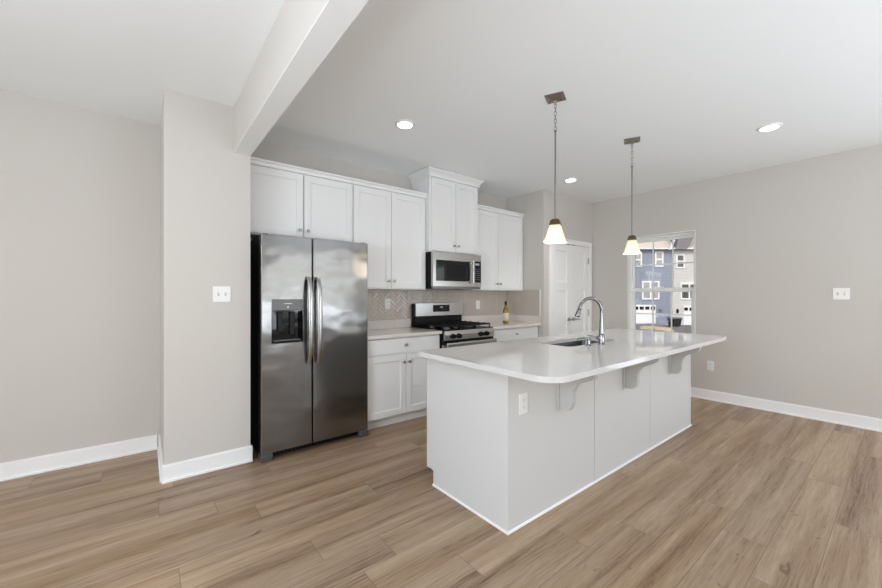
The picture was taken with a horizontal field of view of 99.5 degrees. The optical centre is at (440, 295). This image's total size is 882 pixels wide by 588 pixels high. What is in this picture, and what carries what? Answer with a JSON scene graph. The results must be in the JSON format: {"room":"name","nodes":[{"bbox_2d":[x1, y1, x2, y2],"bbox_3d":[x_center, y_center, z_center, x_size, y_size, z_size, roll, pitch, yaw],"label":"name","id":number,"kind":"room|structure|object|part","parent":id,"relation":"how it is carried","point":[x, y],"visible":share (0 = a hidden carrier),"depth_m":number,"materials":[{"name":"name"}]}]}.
{"room":"kitchen","nodes":[
{"label":"kitchen","id":0,"kind":"room"},
{"bbox_2d":[0,89,159,462],"bbox_3d":[-3.487,-0.070,2.383,2.705,2.740,0.140,0,0,-38],"label":"wall","id":1,"kind":"structure","parent":0,"point":[80,187],"depth_m":2.85,"materials":[{"name":"grey paint"}]},
{"bbox_2d":[0,434,156,481],"bbox_3d":[-3.445,1.239,2.312,2.683,0.122,0.022,0,0,-38],"label":"baseboard","id":2,"kind":"structure","parent":1,"relation":"attached to","point":[10,470],"depth_m":2.83,"materials":[{"name":"white paint"}]},
{"bbox_2d":[160,88,249,464],"bbox_3d":[-1.983,-0.070,3.102,0.545,2.740,0.885,0,0,-38],"label":"wall partition","id":3,"kind":"structure","parent":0,"point":[205,185],"depth_m":2.74,"materials":[{"name":"grey paint"}]},
{"bbox_2d":[157,434,252,483],"bbox_3d":[-1.936,1.239,3.036,0.580,0.122,0.767,0,0,-38],"label":"baseboard","id":4,"kind":"structure","parent":3,"relation":"attached to","point":[188,468],"depth_m":2.73,"materials":[{"name":"white paint"}]},
{"bbox_2d":[213,286,230,301],"bbox_3d":[-1.642,-0.007,2.797,0.118,0.118,0.016,0,0,-38],"label":"light switch","id":5,"kind":"object","parent":3,"relation":"attached to","point":[220,293],"visible":1,"depth_m":2.80,"materials":[{"name":"white plastic"}]},
{"bbox_2d":[250,141,506,320],"bbox_3d":[-0.467,-0.070,4.521,3.595,2.740,0.140,0,0,-38],"label":"wall","id":6,"kind":"structure","parent":0,"point":[265,150],"depth_m":3.95,"materials":[{"name":"grey paint"}]},
{"bbox_2d":[250,156,353,241],"bbox_3d":[-1.341,-0.835,3.512,0.960,0.640,0.348,0,0,-38],"label":"upper cabinet","id":7,"kind":"object","parent":6,"relation":"attached to","point":[286,199],"visible":0.9,"depth_m":3.37,"materials":[{"name":"white paint"}]},
{"bbox_3d":[-1.444,-0.810,3.259,0.465,0.566,0.020,0,0,-38],"label":"cabinet door","id":8,"kind":"part","parent":7,"relation":"part of","materials":[{"name":"white paint"}]},
{"bbox_3d":[-1.344,-1.130,3.515,0.960,0.050,0.342,0,0,-38],"label":"crown moulding","id":9,"kind":"part","parent":7,"relation":"part of","materials":[{"name":"white paint"}]},
{"bbox_3d":[-1.069,-0.810,3.557,0.469,0.566,0.020,0,0,-38],"label":"cabinet door","id":10,"kind":"part","parent":7,"relation":"part of","materials":[{"name":"white paint"}]},
{"bbox_2d":[352,178,427,289],"bbox_3d":[-0.608,-0.609,4.096,0.909,1.093,0.348,0,0,-38],"label":"upper cabinet","id":11,"kind":"object","parent":6,"relation":"attached to","point":[391,220],"visible":0.91,"depth_m":3.97,"materials":[{"name":"white paint"}]},
{"bbox_3d":[-0.704,-0.584,3.848,0.426,1.019,0.020,0,0,-38],"label":"cabinet door","id":12,"kind":"part","parent":11,"relation":"part of","materials":[{"name":"white paint"}]},
{"bbox_3d":[-0.610,-1.130,4.098,0.909,0.050,0.342,0,0,-38],"label":"crown moulding","id":13,"kind":"part","parent":11,"relation":"part of","materials":[{"name":"white paint"}]},
{"bbox_3d":[-0.361,-0.584,4.120,0.438,1.019,0.020,0,0,-38],"label":"cabinet door","id":14,"kind":"part","parent":11,"relation":"part of","materials":[{"name":"white paint"}]},
{"bbox_2d":[408,166,483,254],"bbox_3d":[0.072,-0.965,4.585,0.868,0.940,0.426,0,0,-38],"label":"upper cabinet","id":15,"kind":"object","parent":6,"relation":"attached to","point":[452,198],"visible":0.96,"depth_m":4.41,"materials":[{"name":"white paint"}]},
{"bbox_3d":[0.030,-0.922,4.347,0.356,0.831,0.020,0,0,-38],"label":"cabinet door","id":16,"kind":"part","parent":15,"relation":"part of","materials":[{"name":"white paint"}]},
{"bbox_3d":[0.072,-1.393,4.585,0.868,0.085,0.426,0,0,-38],"label":"crown moulding","id":17,"kind":"part","parent":15,"relation":"part of","materials":[{"name":"white paint"}]},
{"bbox_2d":[426,251,480,289],"bbox_3d":[0.088,-0.282,4.565,0.753,0.421,0.478,0,0,-38],"label":"microwave","id":18,"kind":"object","parent":15,"relation":"attached to","point":[444,270],"visible":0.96,"depth_m":4.37,"materials":[{"name":"silver metal"}]},
{"bbox_3d":[0.387,-0.278,4.530,0.030,0.271,0.051,0,0,-38],"label":"door handle","id":19,"kind":"part","parent":18,"relation":"part of","materials":[{"name":"silver metal"}]},
{"bbox_3d":[0.439,-0.283,4.626,0.128,0.257,0.032,0,0,-38],"label":"keypad panel","id":20,"kind":"part","parent":18,"relation":"part of","materials":[{"name":"black glass"}]},
{"bbox_3d":[0.313,-0.922,4.573,0.356,0.831,0.020,0,0,-38],"label":"cabinet door","id":21,"kind":"part","parent":15,"relation":"part of","materials":[{"name":"white paint"}]},
{"bbox_2d":[368,290,540,326],"bbox_3d":[0.147,0.163,4.528,2.624,0.474,0.611,0,0,-38],"label":"backsplash","id":22,"kind":"structure","parent":6,"relation":"attached to","point":[524,302],"depth_m":4.98,"materials":[{"name":"beige tile"}]},
{"bbox_2d":[385,299,389,308],"bbox_3d":[-0.616,0.100,4.295,0.072,0.118,0.007,0,0,-38],"label":"outlet","id":23,"kind":"object","parent":22,"relation":"attached to","point":[387,301],"visible":1,"depth_m":4.29,"materials":[{"name":"white plastic"}]},
{"bbox_2d":[476,301,479,308],"bbox_3d":[0.515,0.135,5.194,0.072,0.118,0.007,0,0,-38],"label":"outlet","id":24,"kind":"object","parent":22,"relation":"attached to","point":[477,302],"visible":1,"depth_m":5.19,"materials":[{"name":"white plastic"}]},
{"bbox_2d":[465,204,524,290],"bbox_3d":[0.719,-0.609,5.150,0.952,1.093,0.348,0,0,-38],"label":"upper cabinet","id":25,"kind":"object","parent":6,"relation":"attached to","point":[500,231],"visible":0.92,"depth_m":5.03,"materials":[{"name":"white paint"}]},
{"bbox_3d":[0.600,-0.584,4.884,0.407,1.019,0.020,0,0,-38],"label":"cabinet door","id":26,"kind":"part","parent":25,"relation":"part of","materials":[{"name":"white paint"}]},
{"bbox_3d":[0.717,-1.130,5.152,0.952,0.050,0.342,0,0,-38],"label":"crown moulding","id":27,"kind":"part","parent":25,"relation":"part of","materials":[{"name":"white paint"}]},
{"bbox_3d":[0.961,-0.584,5.171,0.504,1.019,0.020,0,0,-38],"label":"cabinet door","id":28,"kind":"part","parent":25,"relation":"part of","materials":[{"name":"white paint"}]},
{"bbox_2d":[0,0,881,202],"bbox_3d":[1.329,-1.500,0.650,8.370,0.120,8.845,0,0,-38],"label":"ceiling","id":29,"kind":"structure","parent":0,"point":[696,80],"depth_m":2.48,"materials":[{"name":"white paint"}]},
{"bbox_2d":[234,0,328,150],"bbox_3d":[0.893,-1.267,-0.172,0.115,0.346,7.820,0,0,-38],"label":"beam","id":30,"kind":"structure","parent":29,"relation":"attached to","point":[295,19],"depth_m":1.96,"materials":[{"name":"grey paint"}]},
{"bbox_2d":[234,0,368,155],"bbox_3d":[0.893,-1.092,-0.172,0.115,0.004,7.820,0,0,-38],"label":"soffit","id":31,"kind":"structure","parent":30,"relation":"attached to","point":[336,16],"depth_m":1.76,"materials":[{"name":"white paint"}]},
{"bbox_2d":[395,119,414,128],"bbox_3d":[-0.303,-1.433,3.140,0.170,0.014,0.170,0,0,-38],"label":"recessed light","id":32,"kind":"object","parent":29,"relation":"in","point":[403,123],"visible":1,"depth_m":3.12,"materials":[{"name":"white paint"}]},
{"bbox_2d":[543,91,566,243],"bbox_3d":[0.834,-0.912,2.720,0.154,1.056,0.154,0,0,28],"label":"pendant light","id":33,"kind":"object","parent":29,"relation":"hanging from","point":[555,235],"visible":1,"depth_m":2.70,"materials":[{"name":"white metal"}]},
{"bbox_3d":[0.834,-0.449,2.720,0.154,0.129,0.154,0,0,28],"label":"lamp shade","id":34,"kind":"part","parent":33,"relation":"part of","materials":[{"name":"white glass"}]},
{"bbox_3d":[0.834,-0.877,2.720,0.018,0.650,0.019,0,0,28],"label":"rod","id":35,"kind":"part","parent":33,"relation":"part of","materials":[{"name":"brown metal"}]},
{"bbox_2d":[564,178,577,181],"bbox_3d":[1.617,-1.433,4.653,0.170,0.014,0.170,0,0,-38],"label":"recessed light","id":36,"kind":"object","parent":29,"relation":"in","point":[566,179],"visible":1,"depth_m":4.62,"materials":[{"name":"white"}]},
{"bbox_2d":[623,136,640,254],"bbox_3d":[1.777,-0.912,3.470,0.154,1.056,0.154,0,0,28],"label":"pendant light","id":37,"kind":"object","parent":29,"relation":"hanging from","point":[632,247],"visible":1,"depth_m":3.45,"materials":[{"name":"white"}]},
{"bbox_3d":[1.777,-0.877,3.470,0.018,0.650,0.019,0,0,28],"label":"rod","id":38,"kind":"part","parent":37,"relation":"part of","materials":[{"name":"brown metal"}]},
{"bbox_3d":[1.777,-0.449,3.470,0.154,0.129,0.154,0,0,28],"label":"lamp shade","id":39,"kind":"part","parent":37,"relation":"part of","materials":[{"name":"white glass"}]},
{"bbox_2d":[757,122,782,131],"bbox_3d":[2.814,-1.433,3.196,0.170,0.014,0.170,0,0,-38],"label":"recessed light","id":40,"kind":"object","parent":29,"relation":"in","point":[772,126],"visible":1,"depth_m":3.17,"materials":[{"name":"white plastic"}]},
{"bbox_2d":[0,397,881,587],"bbox_3d":[1.329,1.325,0.650,8.090,0.050,8.565,0,0,-38],"label":"floor","id":41,"kind":"structure","parent":0,"point":[741,497],"depth_m":2.12,"materials":[{"name":"brown wood"}]},
{"bbox_2d":[250,233,367,462],"bbox_3d":[-1.200,0.407,3.375,0.913,1.785,0.703,0,0,-38],"label":"refrigerator","id":42,"kind":"object","parent":41,"relation":"on","point":[309,296],"visible":0.99,"depth_m":3.10,"materials":[{"name":"silver metal"}]},
{"bbox_3d":[-1.254,0.382,3.028,0.396,1.713,0.062,0,0,-38],"label":"freezer door","id":43,"kind":"part","parent":42,"relation":"part of","materials":[{"name":"silver metal"}]},
{"bbox_3d":[-1.248,0.078,3.023,0.245,0.090,0.053,0,0,-38],"label":"dispenser panel","id":44,"kind":"part","parent":42,"relation":"part of","materials":[{"name":"grey plastic"}]},
{"bbox_3d":[-1.081,0.208,3.074,0.042,0.724,0.085,0,0,-38],"label":"door handle","id":45,"kind":"part","parent":42,"relation":"part of","materials":[{"name":"silver metal"}]},
{"bbox_3d":[-1.022,0.208,3.121,0.042,0.724,0.085,0,0,-38],"label":"door handle","id":46,"kind":"part","parent":42,"relation":"part of","materials":[{"name":"silver metal"}]},
{"bbox_3d":[-0.894,0.382,3.315,0.509,1.713,0.062,0,0,-38],"label":"fresh food door","id":47,"kind":"part","parent":42,"relation":"part of","materials":[{"name":"silver metal"}]},
{"bbox_2d":[367,334,439,429],"bbox_3d":[-0.528,0.859,3.986,0.883,0.883,0.618,0,0,-38],"label":"base cabinet","id":48,"kind":"object","parent":41,"relation":"on","point":[397,376],"visible":0.72,"depth_m":3.72,"materials":[{"name":"white paint"}]},
{"bbox_3d":[-0.530,0.892,3.641,0.436,0.592,0.020,0,0,-38],"label":"cabinet door","id":49,"kind":"part","parent":48,"relation":"part of","materials":[{"name":"white paint"}]},
{"bbox_3d":[-0.361,0.505,3.775,0.868,0.146,0.020,0,0,-38],"label":"drawer","id":50,"kind":"part","parent":48,"relation":"part of","materials":[{"name":"white paint"}]},
{"bbox_2d":[368,319,441,339],"bbox_3d":[-0.528,0.351,3.983,0.886,0.132,0.624,0,0,-38],"label":"countertop","id":51,"kind":"structure","parent":48,"relation":"on","point":[377,329],"depth_m":4.07,"materials":[{"name":"stone"}]},
{"bbox_3d":[-0.188,0.892,3.913,0.426,0.592,0.020,0,0,-38],"label":"cabinet door","id":52,"kind":"part","parent":48,"relation":"part of","materials":[{"name":"white paint"}]},
{"bbox_2d":[412,303,496,348],"bbox_3d":[0.161,0.700,4.465,0.788,1.200,0.679,0,0,-38],"label":"gas range","id":53,"kind":"object","parent":41,"relation":"on","point":[446,318],"visible":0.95,"depth_m":4.44,"materials":[{"name":"silver metal"}]},
{"bbox_2d":[413,325,491,332],"bbox_3d":[0.151,0.394,4.477,0.788,0.023,0.558,0,0,-38],"label":"cooktop","id":54,"kind":"object","parent":53,"relation":"in","point":[474,328],"depth_m":4.30,"materials":[{"name":"black metal"}]},
{"bbox_3d":[0.320,0.516,4.265,0.772,0.041,0.028,0,0,-38],"label":"vent trim","id":55,"kind":"part","parent":53,"relation":"part of","materials":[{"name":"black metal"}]},
{"bbox_3d":[0.326,0.439,4.265,0.758,0.109,0.048,0,0,-38],"label":"control panel","id":56,"kind":"part","parent":53,"relation":"part of","materials":[{"name":"silver metal"}]},
{"bbox_3d":[0.352,0.538,4.225,0.740,0.048,0.065,0,0,-38],"label":"door handle","id":57,"kind":"part","parent":53,"relation":"part of","materials":[{"name":"silver metal"}]},
{"bbox_2d":[493,326,537,341],"bbox_3d":[0.807,0.859,5.047,0.941,0.883,0.618,0,0,-38],"label":"base cabinet","id":58,"kind":"object","parent":41,"relation":"on","point":[507,334],"visible":0.07,"depth_m":4.81,"materials":[{"name":"white paint"}]},
{"bbox_2d":[462,314,540,328],"bbox_3d":[0.808,0.351,5.046,0.944,0.132,0.624,0,0,-38],"label":"countertop","id":59,"kind":"structure","parent":58,"relation":"on","point":[496,321],"depth_m":5.19,"materials":[{"name":"stone"}]},
{"bbox_2d":[503,301,508,323],"bbox_3d":[0.877,0.235,5.052,0.076,0.302,0.076,0,0,-38],"label":"wine bottle","id":60,"kind":"object","parent":59,"relation":"on","point":[505,310],"visible":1,"depth_m":5.02,"materials":[{"name":"yellow glass"}]},
{"bbox_2d":[427,347,701,534],"bbox_3d":[1.263,0.858,3.078,2.732,0.884,1.015,0,0,-38],"label":"kitchen island","id":61,"kind":"object","parent":41,"relation":"on","point":[506,467],"visible":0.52,"depth_m":2.37,"materials":[{"name":"white paint"}]},
{"bbox_3d":[0.139,0.858,2.325,0.019,0.884,0.743,0,0,-38],"label":"panel","id":62,"kind":"part","parent":61,"relation":"part of","materials":[{"name":"white paint"}]},
{"bbox_2d":[519,392,527,414],"bbox_3d":[0.465,0.613,2.105,0.072,0.118,0.007,0,0,-38],"label":"outlet","id":63,"kind":"object","parent":61,"relation":"attached to","point":[523,398],"visible":1,"depth_m":2.10,"materials":[{"name":"white plastic"}]},
{"bbox_3d":[0.716,0.858,2.320,0.876,0.884,0.016,0,0,-38],"label":"panel","id":64,"kind":"part","parent":61,"relation":"part of","materials":[{"name":"white paint"}]},
{"bbox_3d":[0.743,0.566,2.323,0.064,0.298,0.014,0,0,-38],"label":"mounting plate","id":65,"kind":"part","parent":61,"relation":"part of","materials":[{"name":"grey paint"}]},
{"bbox_3d":[1.220,1.294,3.132,2.732,0.012,0.677,0,0,-38],"label":"shoe moulding","id":66,"kind":"part","parent":61,"relation":"part of","materials":[{"name":"white paint"}]},
{"bbox_2d":[418,328,725,382],"bbox_3d":[1.278,0.401,3.017,2.825,0.030,1.097,0,0,-38],"label":"island countertop","id":67,"kind":"structure","parent":61,"relation":"on","point":[531,359],"depth_m":2.51,"materials":[{"name":"white stone"}]},
{"bbox_2d":[549,340,597,346],"bbox_3d":[1.141,0.515,3.120,0.764,0.197,0.359,0,0,-38],"label":"sink","id":68,"kind":"object","parent":67,"relation":"in","point":[580,342],"visible":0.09,"depth_m":3.37,"materials":[{"name":"grey metal"}]},
{"bbox_2d":[576,337,591,345],"bbox_3d":[1.091,0.354,2.849,0.115,0.064,0.041,0,0,2],"label":"soap dispenser","id":69,"kind":"object","parent":67,"relation":"on","point":[588,338],"visible":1,"depth_m":2.84,"materials":[{"name":"silver metal"}]},
{"bbox_2d":[575,297,604,344],"bbox_3d":[1.163,0.199,2.915,0.239,0.373,0.054,0,0,-1],"label":"faucet","id":70,"kind":"object","parent":67,"relation":"on","point":[601,337],"visible":1,"depth_m":2.90,"materials":[{"name":"silver metal"}]},
{"bbox_3d":[1.201,0.331,2.913,0.112,0.040,0.031,0,0,-4],"label":"lever handle","id":71,"kind":"part","parent":70,"relation":"part of","materials":[{"name":"silver metal"}]},
{"bbox_3d":[1.408,0.858,2.870,0.884,0.884,0.016,0,0,-38],"label":"panel","id":72,"kind":"part","parent":61,"relation":"part of","materials":[{"name":"white paint"}]},
{"bbox_3d":[1.411,0.566,2.853,0.064,0.298,0.014,0,0,-38],"label":"mounting plate","id":73,"kind":"part","parent":61,"relation":"part of","materials":[{"name":"grey paint"}]},
{"bbox_3d":[2.079,0.566,3.384,0.064,0.298,0.014,0,0,-38],"label":"mounting plate","id":74,"kind":"part","parent":61,"relation":"part of","materials":[{"name":"grey paint"}]},
{"bbox_3d":[2.112,0.858,3.430,0.904,0.884,0.016,0,0,-38],"label":"panel","id":75,"kind":"part","parent":61,"relation":"part of","materials":[{"name":"white paint"}]},
{"bbox_3d":[2.251,0.858,4.003,0.019,0.884,0.743,0,0,-38],"label":"panel","id":76,"kind":"part","parent":61,"relation":"part of","materials":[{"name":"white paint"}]},
{"bbox_2d":[507,191,535,289],"bbox_3d":[1.155,-0.070,5.465,0.120,2.740,0.680,0,0,-38],"label":"wall","id":77,"kind":"structure","parent":0,"point":[525,204],"depth_m":5.27,"materials":[{"name":"grey paint"}]},
{"bbox_2d":[536,189,591,336],"bbox_3d":[1.845,-0.070,5.502,1.245,2.740,0.120,0,0,-38],"label":"wall","id":78,"kind":"structure","parent":0,"point":[575,215],"depth_m":5.16,"materials":[{"name":"grey paint"}]},
{"bbox_2d":[553,244,572,335],"bbox_3d":[1.729,0.277,5.321,0.484,2.026,0.096,0,0,-38],"label":"door","id":79,"kind":"structure","parent":78,"relation":"in","point":[562,319],"depth_m":5.36,"materials":[{"name":"white paint"}]},
{"bbox_2d":[549,239,591,335],"bbox_3d":[1.883,0.246,5.519,1.091,2.108,0.142,0,0,-38],"label":"door frame","id":80,"kind":"structure","parent":78,"relation":"attached to","point":[570,242],"depth_m":5.47,"materials":[{"name":"white paint"}]},
{"bbox_2d":[571,245,588,333],"bbox_3d":[2.110,0.277,5.624,0.484,2.026,0.096,0,0,-38],"label":"door","id":81,"kind":"structure","parent":78,"relation":"in","point":[579,255],"depth_m":5.64,"materials":[{"name":"white paint"}]},
{"bbox_2d":[592,144,881,418],"bbox_3d":[4.614,-0.070,3.131,0.140,2.740,8.360,0,0,-38],"label":"wall","id":82,"kind":"structure","parent":0,"point":[773,244],"depth_m":4.11,"materials":[{"name":"grey paint"}]},
{"bbox_2d":[628,230,694,333],"bbox_3d":[3.019,-0.070,5.119,0.163,1.520,0.893,0,0,-38],"label":"window","id":83,"kind":"structure","parent":82,"relation":"in","point":[632,289],"depth_m":5.21,"materials":[{"name":"white paint"}]},
{"bbox_3d":[3.038,0.265,5.133,0.048,0.726,0.829,0,0,-38],"label":"sash","id":84,"kind":"part","parent":83,"relation":"part of","materials":[{"name":"white paint"}]},
{"bbox_3d":[3.068,-0.416,5.157,0.026,0.743,0.793,0,0,-38],"label":"sash","id":85,"kind":"part","parent":83,"relation":"part of","materials":[{"name":"clear glass"}]},
{"bbox_2d":[707,361,713,370],"bbox_3d":[3.337,0.875,4.619,0.007,0.118,0.072,0,0,-38],"label":"outlet","id":86,"kind":"object","parent":82,"relation":"attached to","point":[710,364],"visible":1,"depth_m":4.62,"materials":[{"name":"white plastic"}]},
{"bbox_2d":[691,387,881,431],"bbox_3d":[4.756,1.239,2.822,0.022,0.122,7.700,0,0,-38],"label":"baseboard","id":87,"kind":"structure","parent":82,"relation":"attached to","point":[858,421],"depth_m":4.02,"materials":[{"name":"white paint"}]},
{"bbox_2d":[833,288,849,299],"bbox_3d":[4.022,-0.012,3.749,0.016,0.118,0.118,0,0,-38],"label":"light switch","id":88,"kind":"object","parent":82,"relation":"attached to","point":[838,293],"visible":1,"depth_m":3.75,"materials":[{"name":"white plastic"}]},
{"label":"outside","id":89,"kind":"structure","parent":0,"visible":0},
{"bbox_2d":[636,325,690,333],"bbox_3d":[21.302,4.050,68.024,102.000,0.100,140.000,0,0,-38],"label":"ground","id":90,"kind":"structure","parent":89,"point":[683,328],"depth_m":44.64,"materials":[{"name":"concrete"}]},
{"bbox_2d":[636,240,674,324],"bbox_3d":[26.135,-3.004,54.440,9.650,14.008,10.120,0,0,0],"label":"townhouse","id":91,"kind":"structure","parent":90,"relation":"on","point":[662,254],"depth_m":50.00,"materials":[{"name":"blue"}]},
{"bbox_3d":[26.309,-4.727,49.975,0.753,1.530,0.050,0,0,0],"label":"house pane","id":92,"kind":"part","parent":91,"relation":"part of","materials":[{"name":"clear glass"}]},
{"bbox_3d":[28.052,-0.639,49.975,1.932,2.093,0.050,0,0,0],"label":"house pane","id":93,"kind":"part","parent":91,"relation":"part of","materials":[{"name":"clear glass"}]},
{"bbox_3d":[29.184,-4.794,49.975,0.739,1.664,0.050,0,0,0],"label":"house pane","id":94,"kind":"part","parent":91,"relation":"part of","materials":[{"name":"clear glass"}]},
{"bbox_2d":[640,326,673,331],"bbox_3d":[25.002,3.850,43.285,2.935,0.300,5.488,0,0,13],"label":"planting bed","id":95,"kind":"object","parent":90,"relation":"on","point":[656,328],"visible":0.88,"depth_m":42.24,"materials":[{"name":"beige"}]},
{"bbox_2d":[666,317,682,326],"bbox_3d":[29.418,3.373,47.000,1.480,1.247,0.900,0,0,0],"label":"trash bin","id":96,"kind":"object","parent":90,"relation":"on","point":[676,321],"visible":0.99,"depth_m":46.68,"materials":[{"name":"black plastic"}]},
{"bbox_2d":[667,238,693,324],"bbox_3d":[34.746,-3.004,54.325,9.315,14.008,10.350,0,0,0],"label":"townhouse","id":97,"kind":"structure","parent":90,"relation":"on","point":[684,248],"depth_m":50.00,"materials":[{"name":"white"}]},
{"bbox_3d":[32.046,-4.533,49.975,0.779,1.543,0.050,0,0,0],"label":"house pane","id":98,"kind":"part","parent":97,"relation":"part of","materials":[{"name":"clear glass"}]},
{"bbox_3d":[33.239,-0.505,49.975,2.013,1.825,0.050,0,0,0],"label":"house pane","id":99,"kind":"part","parent":97,"relation":"part of","materials":[{"name":"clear glass"}]}
]}

